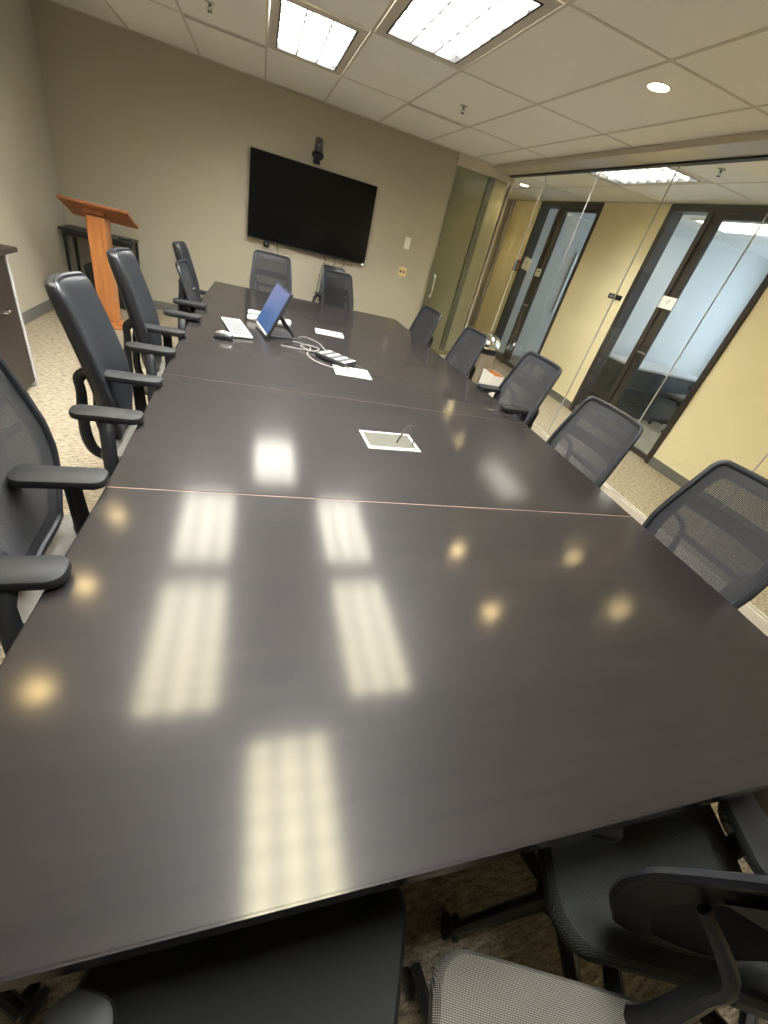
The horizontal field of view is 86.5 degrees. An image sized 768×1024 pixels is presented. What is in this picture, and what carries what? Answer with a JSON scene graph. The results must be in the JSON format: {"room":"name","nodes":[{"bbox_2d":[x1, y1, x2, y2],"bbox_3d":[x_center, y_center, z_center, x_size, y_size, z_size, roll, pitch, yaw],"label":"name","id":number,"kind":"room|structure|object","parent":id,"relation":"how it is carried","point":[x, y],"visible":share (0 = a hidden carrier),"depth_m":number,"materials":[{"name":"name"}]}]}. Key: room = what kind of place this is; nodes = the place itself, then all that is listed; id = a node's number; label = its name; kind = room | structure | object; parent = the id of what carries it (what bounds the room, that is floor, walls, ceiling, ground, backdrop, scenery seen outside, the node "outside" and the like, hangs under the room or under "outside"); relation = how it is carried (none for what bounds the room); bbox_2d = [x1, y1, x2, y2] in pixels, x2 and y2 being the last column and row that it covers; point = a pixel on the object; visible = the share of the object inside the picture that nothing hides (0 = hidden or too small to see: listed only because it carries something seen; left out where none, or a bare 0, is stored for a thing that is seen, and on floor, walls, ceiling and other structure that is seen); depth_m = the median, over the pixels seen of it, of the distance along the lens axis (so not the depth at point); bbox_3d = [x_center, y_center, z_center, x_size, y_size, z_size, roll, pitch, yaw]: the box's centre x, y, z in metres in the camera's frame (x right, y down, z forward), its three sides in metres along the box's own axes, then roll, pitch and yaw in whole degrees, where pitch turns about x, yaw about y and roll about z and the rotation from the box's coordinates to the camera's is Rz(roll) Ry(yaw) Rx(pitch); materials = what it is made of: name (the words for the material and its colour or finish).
{"room":"conference room","nodes":[
{"label":"conference room","id":0,"kind":"room"},
{"bbox_2d":[0,0,74,312],"bbox_3d":[-2.558,-1.225,1.174,0.120,2.440,8.050,3,36,-19],"label":"wall","id":1,"kind":"structure","parent":0,"point":[31,213],"depth_m":3.72,"materials":[{"name":"beige paint"}]},
{"bbox_2d":[21,299,53,324],"bbox_3d":[-2.772,-0.314,1.881,0.012,0.100,7.950,3,36,-19],"label":"baseboard","id":2,"kind":"structure","parent":1,"relation":"attached to","point":[43,308],"depth_m":4.00,"materials":[{"name":"grey rubber"}]},
{"bbox_2d":[29,0,458,329],"bbox_3d":[-1.465,-3.560,5.006,4.430,2.440,0.120,3,36,-19],"label":"wall","id":3,"kind":"structure","parent":0,"point":[159,133],"depth_m":4.55,"materials":[{"name":"beige paint"}]},
{"bbox_2d":[153,300,177,310],"bbox_3d":[-1.653,-2.579,5.624,4.298,0.100,0.012,3,36,-19],"label":"baseboard","id":4,"kind":"structure","parent":3,"relation":"attached to","point":[160,305],"depth_m":5.22,"materials":[{"name":"grey rubber"}]},
{"bbox_2d":[247,147,377,264],"bbox_3d":[-0.873,-3.664,4.975,1.470,0.840,0.078,3,36,-19],"label":"television","id":5,"kind":"object","parent":3,"relation":"attached to","point":[292,203],"visible":1,"depth_m":4.92,"materials":[{"name":"black plastic"}]},
{"bbox_2d":[263,241,269,247],"bbox_3d":[-1.457,-3.321,5.056,0.084,0.077,0.092,3,36,-19],"label":"speaker","id":6,"kind":"object","parent":5,"relation":"attached to","point":[265,243],"visible":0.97,"depth_m":5.03},
{"bbox_2d":[312,137,323,164],"bbox_3d":[-0.745,-4.093,4.628,0.140,0.230,0.160,3,36,-19],"label":"video camera","id":7,"kind":"object","parent":3,"relation":"attached to","point":[317,153],"visible":1,"depth_m":4.59,"materials":[{"name":"black plastic"}]},
{"bbox_2d":[397,266,406,276],"bbox_3d":[0.251,-3.314,5.629,0.116,0.110,0.010,3,36,-19],"label":"wall outlet","id":8,"kind":"object","parent":3,"relation":"attached to","point":[402,270],"visible":1,"depth_m":5.62,"materials":[{"name":"brown plastic"}]},
{"bbox_2d":[404,237,410,249],"bbox_3d":[0.313,-3.581,5.440,0.080,0.130,0.012,3,36,-19],"label":"light switch","id":9,"kind":"object","parent":3,"relation":"attached to","point":[407,240],"visible":1,"depth_m":5.44,"materials":[{"name":"white plastic"}]},
{"bbox_2d":[0,309,767,1023],"bbox_3d":[1.571,-0.853,4.624,10.140,0.100,11.000,3,36,-19],"label":"floor","id":10,"kind":"structure","parent":0,"point":[529,941],"depth_m":1.21,"materials":[{"name":"carpet"}]},
{"bbox_2d":[0,244,38,403],"bbox_3d":[-2.468,-0.801,2.017,0.620,0.868,1.700,3,36,-19],"label":"storage cabinet","id":11,"kind":"object","parent":10,"relation":"on","point":[14,344],"visible":0.76,"depth_m":2.60,"materials":[{"name":"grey wood"}]},
{"bbox_2d":[0,982,49,1023],"bbox_3d":[-0.895,0.459,0.606,0.626,1.121,0.603,-11,42,-34],"label":"chair","id":12,"kind":"object","parent":10,"relation":"on","point":[27,1005],"visible":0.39,"depth_m":0.81,"materials":[{"name":"grey"}]},
{"bbox_2d":[0,354,108,655],"bbox_3d":[-0.781,0.129,1.126,0.632,1.108,0.658,1,36,-21],"label":"chair","id":13,"kind":"object","parent":10,"relation":"on","point":[34,547],"visible":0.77,"depth_m":1.04,"materials":[{"name":"black plastic"}]},
{"bbox_2d":[56,194,137,330],"bbox_3d":[-2.765,-2.436,4.079,0.550,1.074,0.368,3,36,-19],"label":"lectern","id":14,"kind":"object","parent":10,"relation":"on","point":[98,218],"visible":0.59,"depth_m":3.91,"materials":[{"name":"brown wood"}]},
{"bbox_2d":[58,225,139,309],"bbox_3d":[-3.231,-2.797,4.727,0.680,0.725,0.340,3,36,-19],"label":"console table","id":15,"kind":"object","parent":10,"relation":"on","point":[71,230],"visible":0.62,"depth_m":4.53,"materials":[{"name":"black wood"}]},
{"bbox_2d":[43,271,162,478],"bbox_3d":[-0.976,-0.345,1.765,0.606,1.091,0.724,33,37,24],"label":"chair","id":16,"kind":"object","parent":10,"relation":"on","point":[91,334],"visible":0.52,"depth_m":1.51,"materials":[{"name":"black leather"}]},
{"bbox_2d":[43,271,132,436],"bbox_3d":[-1.130,-0.584,1.587,0.185,0.573,0.325,3,36,-19],"label":"chair back","id":17,"kind":"object","parent":16,"relation":"on","point":[91,334],"depth_m":1.53,"materials":[{"name":"black fabric"}]},
{"bbox_2d":[106,248,185,402],"bbox_3d":[-1.139,-0.768,2.302,0.642,1.101,0.734,3,36,-19],"label":"chair","id":18,"kind":"object","parent":10,"relation":"on","point":[143,319],"visible":0.53,"depth_m":2.08,"materials":[{"name":"black leather"}]},
{"bbox_2d":[106,248,161,368],"bbox_3d":[-1.311,-1.040,2.155,0.185,0.573,0.325,3,36,-19],"label":"chair back","id":19,"kind":"object","parent":18,"relation":"on","point":[143,319],"depth_m":2.09,"materials":[{"name":"black plastic"}]},
{"bbox_2d":[163,259,206,340],"bbox_3d":[-1.253,-1.235,3.050,0.614,0.971,0.976,1,36,-21],"label":"chair","id":20,"kind":"object","parent":10,"relation":"on","point":[191,300],"visible":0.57,"depth_m":2.79,"materials":[{"name":"black plastic"}]},
{"bbox_2d":[172,241,206,321],"bbox_3d":[-1.528,-1.791,3.708,0.629,1.011,0.591,15,34,-1],"label":"chair","id":21,"kind":"object","parent":10,"relation":"on","point":[180,249],"visible":0.12,"depth_m":3.44,"materials":[{"name":"black plastic"}]},
{"bbox_2d":[172,241,199,295],"bbox_3d":[-1.696,-1.966,3.503,0.185,0.573,0.325,4,35,-17],"label":"chair back","id":22,"kind":"object","parent":21,"relation":"on","point":[180,249],"depth_m":3.42,"materials":[{"name":"black fabric"}]},
{"bbox_2d":[41,887,406,1023],"bbox_3d":[-0.169,0.720,0.525,0.620,1.121,0.650,17,34,1],"label":"chair","id":23,"kind":"object","parent":10,"relation":"on","point":[341,962],"visible":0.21,"depth_m":0.62,"materials":[{"name":"black plastic"}]},
{"bbox_2d":[249,249,291,293],"bbox_3d":[-1.150,-2.033,4.195,0.599,1.031,0.624,-1,37,-23],"label":"chair","id":24,"kind":"object","parent":10,"relation":"on","point":[259,256],"visible":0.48,"depth_m":4.17,"materials":[{"name":"black fabric"}]},
{"bbox_2d":[312,265,345,305],"bbox_3d":[-0.656,-2.535,5.188,0.611,0.961,0.626,3,36,-19],"label":"chair","id":25,"kind":"object","parent":10,"relation":"on","point":[328,267],"visible":0.21,"depth_m":5.12,"materials":[{"name":"black plastic"}]},
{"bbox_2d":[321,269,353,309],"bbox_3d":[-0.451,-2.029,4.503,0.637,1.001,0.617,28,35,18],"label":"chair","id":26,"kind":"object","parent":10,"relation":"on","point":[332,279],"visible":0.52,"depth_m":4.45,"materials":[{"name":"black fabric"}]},
{"bbox_2d":[0,281,767,991],"bbox_3d":[-0.240,-0.473,2.564,1.927,0.748,4.362,3,36,-19],"label":"conference table","id":27,"kind":"object","parent":10,"relation":"on","point":[293,655],"visible":0.92,"depth_m":0.85,"materials":[{"name":"brown wood"}]},
{"bbox_2d":[213,330,233,340],"bbox_3d":[-0.936,-1.036,2.381,0.112,0.046,0.062,12,34,-6],"label":"computer mouse","id":28,"kind":"object","parent":27,"relation":"on","point":[223,335],"visible":1,"depth_m":2.36,"materials":[{"name":"black plastic"}]},
{"bbox_2d":[221,317,252,338],"bbox_3d":[-0.943,-1.178,2.607,0.120,0.020,0.400,-6,39,-29],"label":"keyboard","id":29,"kind":"object","parent":27,"relation":"on","point":[236,327],"visible":0.98,"depth_m":2.57,"materials":[{"name":"grey plastic"}]},
{"bbox_2d":[247,309,290,326],"bbox_3d":[-0.822,-1.394,2.938,0.300,0.055,0.120,6,35,-15],"label":"phone","id":30,"kind":"object","parent":27,"relation":"on","point":[252,314],"visible":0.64,"depth_m":2.88,"materials":[{"name":"grey plastic"}]},
{"bbox_2d":[255,282,296,339],"bbox_3d":[-0.686,-1.311,2.664,0.220,0.286,0.380,-4,39,-27],"label":"monitor","id":31,"kind":"object","parent":27,"relation":"on","point":[273,310],"visible":1,"depth_m":2.64,"materials":[{"name":"blue glass"}]},
{"bbox_2d":[281,344,318,351],"bbox_3d":[-0.512,-1.036,2.579,0.240,0.019,0.135,-18,46,-40],"label":"cable","id":32,"kind":"object","parent":27,"relation":"on","point":[302,344],"visible":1,"depth_m":2.57,"materials":[{"name":"grey plastic"}]},
{"bbox_2d":[298,336,325,349],"bbox_3d":[-0.449,-1.129,2.743,0.333,0.014,0.086,37,39,28],"label":"cable","id":33,"kind":"object","parent":27,"relation":"on","point":[300,336],"visible":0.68,"depth_m":2.80,"materials":[{"name":"grey plastic"}]},
{"bbox_2d":[293,341,332,367],"bbox_3d":[-0.446,-0.984,2.539,0.090,0.011,0.484,-8,40,-31],"label":"cable","id":34,"kind":"object","parent":27,"relation":"on","point":[293,341],"visible":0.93,"depth_m":2.46,"materials":[{"name":"grey plastic"}]},
{"bbox_2d":[315,350,355,366],"bbox_3d":[-0.299,-0.954,2.533,0.220,0.027,0.140,29,36,18],"label":"power strip","id":35,"kind":"object","parent":27,"relation":"on","point":[328,355],"visible":1,"depth_m":2.50,"materials":[{"name":"white plastic"}]},
{"bbox_2d":[396,425,414,445],"bbox_3d":[0.097,-0.333,1.753,0.079,0.078,0.040,10,34,-9],"label":"cable","id":36,"kind":"object","parent":27,"relation":"on","point":[408,425],"visible":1,"depth_m":1.75,"materials":[{"name":"black plastic"}]},
{"bbox_2d":[409,306,440,347],"bbox_3d":[0.099,-1.533,4.031,0.607,0.958,0.621,-1,37,-24],"label":"chair","id":37,"kind":"object","parent":10,"relation":"on","point":[424,325],"visible":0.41,"depth_m":3.96,"materials":[{"name":"black fabric"}]},
{"bbox_2d":[445,326,487,379],"bbox_3d":[0.385,-1.006,3.364,0.624,1.001,0.599,-4,39,-28],"label":"chair","id":38,"kind":"object","parent":10,"relation":"on","point":[467,348],"visible":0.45,"depth_m":3.29,"materials":[{"name":"black fabric"}]},
{"bbox_2d":[467,333,500,383],"bbox_3d":[1.276,-1.959,5.356,0.316,0.730,0.316,3,36,-19],"label":"waste bin","id":39,"kind":"object","parent":10,"relation":"on","point":[485,360],"visible":0.53,"depth_m":5.19,"materials":[{"name":"silver metal"}]},
{"bbox_2d":[478,368,503,396],"bbox_3d":[1.340,-1.614,5.226,0.151,0.350,0.270,1,36,-21],"label":"paper bag","id":40,"kind":"object","parent":10,"relation":"on","point":[489,377],"visible":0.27,"depth_m":5.13,"materials":[{"name":"white paper"}]},
{"bbox_2d":[477,351,561,428],"bbox_3d":[0.634,-0.517,2.702,0.637,1.061,0.617,-13,43,-36],"label":"chair","id":41,"kind":"object","parent":10,"relation":"on","point":[549,372],"visible":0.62,"depth_m":2.59,"materials":[{"name":"black fabric"}]},
{"bbox_2d":[402,948,641,1023],"bbox_3d":[0.248,0.877,0.470,0.599,1.121,0.624,10,34,-9],"label":"chair","id":42,"kind":"object","parent":10,"relation":"on","point":[467,986],"visible":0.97,"depth_m":0.68,"materials":[{"name":"grey fabric"}]},
{"bbox_2d":[546,396,643,487],"bbox_3d":[0.752,-0.083,2.149,0.635,1.031,0.609,17,34,2],"label":"chair","id":43,"kind":"object","parent":10,"relation":"on","point":[624,423],"visible":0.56,"depth_m":2.04,"materials":[{"name":"black fabric"}]},
{"bbox_2d":[440,793,767,1023],"bbox_3d":[0.563,0.703,0.868,0.614,1.101,0.632,4,35,-17],"label":"chair","id":44,"kind":"object","parent":10,"relation":"on","point":[668,898],"visible":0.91,"depth_m":0.75,"materials":[{"name":"black fabric"}]},
{"bbox_2d":[587,353,697,422],"bbox_3d":[4.010,-1.896,6.371,1.500,0.745,0.740,3,36,-19],"label":"office desk","id":45,"kind":"object","parent":10,"relation":"on","point":[649,377],"visible":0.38,"depth_m":6.12,"materials":[{"name":"grey"}]},
{"bbox_2d":[648,387,691,432],"bbox_3d":[4.440,-1.668,5.876,0.611,1.121,0.628,-19,47,-41],"label":"chair","id":46,"kind":"object","parent":10,"relation":"on","point":[678,399],"visible":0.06,"depth_m":5.99,"materials":[{"name":"black plastic"}]},
{"bbox_2d":[642,460,767,608],"bbox_3d":[0.975,0.337,1.595,0.626,1.071,0.603,-8,40,-31],"label":"chair","id":47,"kind":"object","parent":10,"relation":"on","point":[741,589],"visible":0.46,"depth_m":1.51,"materials":[{"name":"black fabric"}]},
{"bbox_2d":[718,789,767,1023],"bbox_3d":[1.186,0.839,0.909,0.628,1.121,0.611,-7,40,-30],"label":"chair","id":48,"kind":"object","parent":10,"relation":"on","point":[761,796],"visible":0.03,"depth_m":1.03,"materials":[{"name":"black plastic"}]},
{"bbox_2d":[48,0,767,204],"bbox_3d":[0.475,-2.896,2.633,6.640,0.007,10.920,3,36,-19],"label":"ceiling","id":49,"kind":"structure","parent":0,"point":[573,81],"depth_m":2.83,"materials":[{"name":"tile"}]},
{"bbox_2d":[205,0,213,13],"bbox_3d":[-1.187,-3.437,2.779,0.060,0.047,0.060,3,36,-19],"label":"sprinkler head","id":50,"kind":"object","parent":49,"relation":"attached to","point":[208,2],"visible":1,"depth_m":2.77},
{"bbox_2d":[183,14,264,48],"bbox_3d":[-1.248,-3.784,3.217,0.600,0.009,0.039,3,36,-19],"label":"ceiling vent","id":51,"kind":"object","parent":49,"relation":"in","point":[185,16],"visible":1,"depth_m":3.21,"materials":[{"name":"beige metal"}]},
{"bbox_2d":[268,0,369,75],"bbox_3d":[-0.500,-3.389,2.882,0.595,0.086,1.214,3,36,-19],"label":"light","id":52,"kind":"object","parent":49,"relation":"attached to","point":[298,29],"visible":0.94,"depth_m":2.83,"materials":[{"name":"beige plastic"}]},
{"bbox_2d":[408,104,466,127],"bbox_3d":[0.509,-3.698,3.812,0.600,0.009,0.039,3,36,-19],"label":"ceiling vent","id":53,"kind":"object","parent":49,"relation":"in","point":[413,106],"visible":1,"depth_m":3.81,"materials":[{"name":"beige metal"}]},
{"bbox_2d":[375,0,563,69],"bbox_3d":[0.372,-2.623,2.129,0.595,0.086,1.214,3,36,-19],"label":"light","id":54,"kind":"object","parent":49,"relation":"attached to","point":[454,33],"visible":1,"depth_m":2.21,"materials":[{"name":"beige plastic"}]},
{"bbox_2d":[587,167,712,185],"bbox_3d":[2.428,-3.246,3.875,0.595,0.086,1.214,3,36,-19],"label":"light","id":55,"kind":"object","parent":49,"relation":"attached to","point":[654,176],"visible":0.59,"depth_m":3.86,"materials":[{"name":"beige plastic"}]},
{"bbox_2d":[646,81,671,92],"bbox_3d":[1.512,-2.351,2.223,0.140,0.059,0.140,3,36,-19],"label":"recessed light","id":56,"kind":"object","parent":49,"relation":"in","point":[655,86],"visible":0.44,"depth_m":2.27,"materials":[{"name":"white plastic"}]},
{"bbox_2d":[716,168,725,176],"bbox_3d":[2.607,-2.632,3.167,0.060,0.047,0.060,3,36,-19],"label":"sprinkler head","id":57,"kind":"object","parent":49,"relation":"attached to","point":[719,169],"visible":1,"depth_m":3.15},
{"bbox_2d":[413,165,512,350],"bbox_3d":[1.232,-4.293,7.175,1.240,2.440,3.599,28,35,17],"label":"wall","id":58,"kind":"structure","parent":0,"point":[468,187],"depth_m":6.40,"materials":[{"name":"beige paint"}]},
{"bbox_2d":[439,177,495,349],"bbox_3d":[1.294,-3.852,6.560,0.100,2.440,0.020,3,36,-19],"label":"trim","id":59,"kind":"structure","parent":58,"relation":"attached to","point":[491,181],"depth_m":6.45,"materials":[{"name":"grey paint"}]},
{"bbox_2d":[454,130,767,636],"bbox_3d":[2.163,-1.041,2.843,0.300,2.440,8.010,3,36,-19],"label":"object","id":60,"kind":"structure","parent":58,"relation":"in","point":[749,146],"depth_m":3.21,"materials":[{"name":"silver metal"}]},
{"bbox_2d":[428,153,515,361],"bbox_3d":[1.040,-3.393,5.794,0.830,2.438,0.107,3,36,-19],"label":"door","id":61,"kind":"structure","parent":60,"relation":"attached to","point":[465,161],"depth_m":5.26,"materials":[{"name":"beige paint"}]},
{"bbox_2d":[474,201,767,531],"bbox_3d":[3.344,-1.609,4.150,0.120,2.440,10.150,3,36,-19],"label":"wall","id":62,"kind":"structure","parent":0,"point":[726,418],"depth_m":4.97,"materials":[{"name":"yellow paint"}]},
{"bbox_2d":[472,200,515,327],"bbox_3d":[2.136,-4.658,8.075,0.130,2.440,0.080,3,36,-19],"label":"trim","id":63,"kind":"structure","parent":62,"relation":"attached to","point":[514,201],"depth_m":7.90,"materials":[{"name":"grey"}]},
{"bbox_2d":[494,201,604,372],"bbox_3d":[2.537,-3.627,6.745,0.189,2.440,1.560,3,36,-19],"label":"door","id":64,"kind":"structure","parent":62,"relation":"in","point":[563,207],"depth_m":6.77,"materials":[{"name":"brown metal"}]},
{"bbox_2d":[521,256,532,271],"bbox_3d":[2.432,-4.224,6.952,0.005,0.210,0.280,3,36,-19],"label":"paper notice","id":65,"kind":"object","parent":64,"relation":"attached to","point":[527,262],"visible":1,"depth_m":6.95,"materials":[{"name":"grey paper"}]},
{"bbox_2d":[534,268,541,276],"bbox_3d":[2.515,-3.908,6.663,0.005,0.110,0.150,3,36,-19],"label":"paper notice","id":66,"kind":"object","parent":64,"relation":"attached to","point":[538,271],"visible":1,"depth_m":6.65,"materials":[{"name":"grey paper"}]},
{"bbox_2d":[608,293,622,300],"bbox_3d":[2.961,-2.760,5.236,0.013,0.056,0.240,3,36,-19],"label":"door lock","id":67,"kind":"object","parent":62,"relation":"attached to","point":[618,297],"visible":0.91,"depth_m":5.22,"materials":[{"name":"black plastic"}]},
{"bbox_2d":[529,379,767,538],"bbox_3d":[3.016,-0.674,4.776,0.012,0.100,10.150,3,36,-19],"label":"baseboard","id":68,"kind":"structure","parent":62,"relation":"attached to","point":[654,463],"depth_m":4.51,"materials":[{"name":"grey rubber"}]},
{"bbox_2d":[569,203,767,463],"bbox_3d":[3.171,-1.994,4.638,0.189,2.440,1.560,3,36,-19],"label":"door","id":69,"kind":"structure","parent":62,"relation":"in","point":[715,214],"depth_m":4.62,"materials":[{"name":"brown metal"}]},
{"bbox_2d":[657,296,677,310],"bbox_3d":[3.154,-2.327,4.544,0.007,0.120,0.200,3,36,-19],"label":"paper sign","id":70,"kind":"object","parent":69,"relation":"attached to","point":[666,302],"visible":1,"depth_m":4.54,"materials":[{"name":"grey paper"}]},
{"bbox_2d":[498,209,767,377],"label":"window","id":71,"kind":"structure","parent":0,"point":[719,259],"depth_m":6.62,"materials":[{"name":"clear glass"}]},
{"bbox_2d":[551,253,578,313],"bbox_3d":[3.992,-4.350,8.027,1.140,1.040,0.030,3,36,-19],"label":"whiteboard","id":72,"kind":"object","parent":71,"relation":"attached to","point":[577,254],"visible":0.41,"depth_m":7.83,"materials":[{"name":"white ceramic"}]},
{"bbox_2d":[568,212,767,259],"bbox_3d":[4.710,-3.934,5.848,3.340,0.030,6.500,3,36,-19],"label":"ceiling","id":73,"kind":"structure","parent":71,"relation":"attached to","point":[758,246],"depth_m":5.52,"materials":[{"name":"grey paint"}]},
{"bbox_2d":[691,218,767,235],"bbox_3d":[4.171,-3.209,4.621,0.600,0.020,1.200,3,36,-19],"label":"office troffer","id":74,"kind":"object","parent":73,"relation":"in","point":[733,227],"visible":0.75,"depth_m":4.72,"materials":[{"name":"white plastic"}]},
{"bbox_2d":[700,221,767,234],"bbox_3d":[4.172,-3.212,4.620,0.540,0.010,1.100,3,36,-19],"label":"diffuser","id":75,"kind":"object","parent":74,"relation":"attached to","point":[731,227],"depth_m":4.71,"materials":[{"name":"white plastic"}]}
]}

